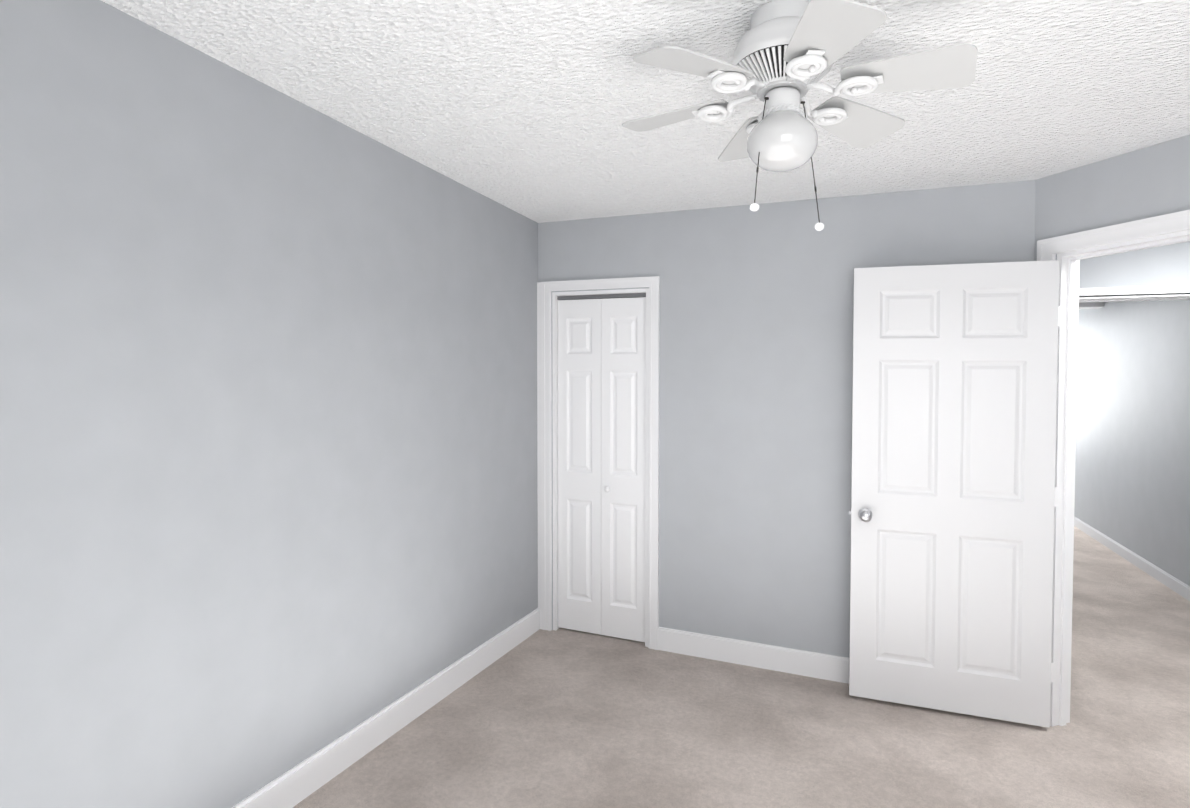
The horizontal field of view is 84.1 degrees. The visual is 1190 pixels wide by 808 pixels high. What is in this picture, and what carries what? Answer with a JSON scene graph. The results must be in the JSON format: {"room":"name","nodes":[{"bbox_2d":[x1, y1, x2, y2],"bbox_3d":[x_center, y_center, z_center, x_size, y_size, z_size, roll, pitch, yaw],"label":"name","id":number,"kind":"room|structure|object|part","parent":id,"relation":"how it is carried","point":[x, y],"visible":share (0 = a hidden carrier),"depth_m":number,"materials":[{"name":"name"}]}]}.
{"room":"empty bedroom","nodes":[
{"label":"empty bedroom","id":0,"kind":"room"},
{"bbox_2d":[0,0,537,807],"bbox_3d":[-1.169,0.178,2.250,0.120,2.548,4.229,1,2,23],"label":"wall","id":1,"kind":"structure","parent":0,"point":[268,434],"depth_m":2.09,"materials":[{"name":"grey paint"}]},
{"bbox_2d":[232,608,539,807],"bbox_3d":[-1.130,1.365,2.204,0.016,0.175,4.109,1,2,23],"label":"baseboard","id":2,"kind":"structure","parent":1,"relation":"attached to","point":[300,782],"depth_m":2.75,"materials":[{"name":"white wood"}]},
{"bbox_2d":[101,0,1189,222],"bbox_3d":[1.286,-1.034,1.583,5.500,0.198,5.550,1,2,23],"label":"ceiling","id":3,"kind":"structure","parent":0,"point":[527,108],"depth_m":2.19,"materials":[{"name":"white paint"}]},
{"bbox_2d":[622,0,977,230],"bbox_3d":[0.500,-0.745,1.763,0.903,0.569,0.862,1,2,23],"label":"ceiling fan","id":4,"kind":"object","parent":3,"relation":"hanging from","point":[788,54],"visible":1,"depth_m":1.67,"materials":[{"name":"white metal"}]},
{"bbox_3d":[0.500,-0.695,1.764,0.185,0.140,0.185,1,2,23],"label":"globe","id":5,"kind":"part","parent":4,"relation":"part of","materials":[{"name":"white glass"}]},
{"bbox_3d":[0.500,-0.930,1.757,0.268,0.199,0.268,1,2,23],"label":"motor","id":6,"kind":"part","parent":4,"relation":"part of","materials":[{"name":"white metal"}]},
{"bbox_3d":[0.507,-0.644,1.735,0.157,0.328,0.107,1,2,23],"label":"chain","id":7,"kind":"part","parent":4,"relation":"part of","materials":[{"name":"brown metal"}]},
{"bbox_2d":[293,526,1189,807],"bbox_3d":[2.582,1.460,4.774,5.500,0.271,12.300,1,2,23],"label":"floor","id":8,"kind":"structure","parent":0,"point":[559,718],"depth_m":2.86,"materials":[{"name":"carpet"}]},
{"bbox_2d":[538,180,1035,657],"bbox_3d":[0.889,0.182,3.620,2.630,2.543,0.120,1,2,23],"label":"wall","id":9,"kind":"structure","parent":0,"point":[755,391],"depth_m":3.54,"materials":[{"name":"grey paint"}]},
{"bbox_2d":[537,276,659,649],"bbox_3d":[0.029,0.338,3.970,0.774,2.150,0.142,1,2,23],"label":"trim","id":10,"kind":"structure","parent":9,"relation":"attached to","point":[547,386],"depth_m":4.00,"materials":[{"name":"white wood"}]},
{"bbox_2d":[557,293,645,299],"bbox_3d":[0.043,-0.636,3.933,0.577,0.032,0.032,1,2,23],"label":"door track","id":11,"kind":"structure","parent":9,"relation":"attached to","point":[607,296],"depth_m":3.92,"materials":[{"name":"silver metal"}]},
{"bbox_2d":[558,297,645,641],"bbox_3d":[0.036,0.387,3.947,0.571,2.026,0.062,1,2,23],"label":"bifold closet door","id":12,"kind":"structure","parent":9,"relation":"in","point":[601,445],"depth_m":3.95,"materials":[{"name":"white paint"}]},
{"bbox_2d":[658,627,849,683],"bbox_3d":[1.195,1.377,3.455,1.801,0.159,0.016,1,2,23],"label":"baseboard","id":13,"kind":"structure","parent":9,"relation":"attached to","point":[753,654],"depth_m":3.58,"materials":[{"name":"white wood"}]},
{"bbox_2d":[1079,302,1103,308],"bbox_3d":[4.370,-1.081,6.908,2.306,0.220,6.650,1,2,23],"label":"ceiling","id":14,"kind":"structure","parent":0,"point":[1090,305],"depth_m":6.85,"materials":[{"name":"white paint"}]},
{"bbox_2d":[1034,134,1189,260],"bbox_3d":[2.361,0.242,2.375,0.120,2.507,1.550,-1,2,-20],"label":"wall","id":15,"kind":"structure","parent":0,"point":[1147,182],"depth_m":2.73,"materials":[{"name":"grey paint"}]},
{"bbox_2d":[849,260,1065,727],"bbox_3d":[1.660,0.402,3.061,0.895,2.096,0.195,1,2,23],"label":"bedroom door","id":16,"kind":"structure","parent":15,"relation":"in","point":[956,496],"depth_m":3.05,"materials":[{"name":"white paint"}]},
{"bbox_3d":[1.311,0.536,3.203,0.066,0.064,0.181,1,2,23],"label":"knob","id":17,"kind":"part","parent":16,"relation":"part of","materials":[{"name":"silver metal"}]},
{"bbox_2d":[1037,210,1189,726],"bbox_3d":[2.282,0.378,2.590,0.164,2.219,1.045,-1,2,-20],"label":"door frame","id":18,"kind":"structure","parent":15,"relation":"attached to","point":[1066,414],"depth_m":2.97,"materials":[{"name":"white wood"}]},
{"bbox_2d":[1074,300,1189,585],"bbox_3d":[5.155,0.190,6.457,0.120,2.571,6.350,1,2,23],"label":"wall","id":19,"kind":"structure","parent":0,"point":[1132,477],"depth_m":5.91,"materials":[{"name":"grey paint"}]},
{"bbox_2d":[1074,516,1189,600],"bbox_3d":[5.093,1.388,6.518,0.016,0.169,6.350,1,2,23],"label":"baseboard","id":20,"kind":"structure","parent":19,"relation":"attached to","point":[1179,587],"depth_m":5.79,"materials":[{"name":"white wood"}]},
{"bbox_2d":[1079,241,1189,296],"bbox_3d":[2.837,0.211,3.917,4.000,2.565,0.120,1,2,23],"label":"wall","id":21,"kind":"structure","parent":0,"point":[1163,265],"depth_m":3.72,"materials":[{"name":"grey paint"}]},
{"bbox_2d":[1079,285,1189,301],"bbox_3d":[3.184,0.406,3.778,0.919,2.146,0.164,1,2,23],"label":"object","id":22,"kind":"structure","parent":21,"relation":"attached to","point":[1137,290],"depth_m":3.73,"materials":[{"name":"white"}]}
]}

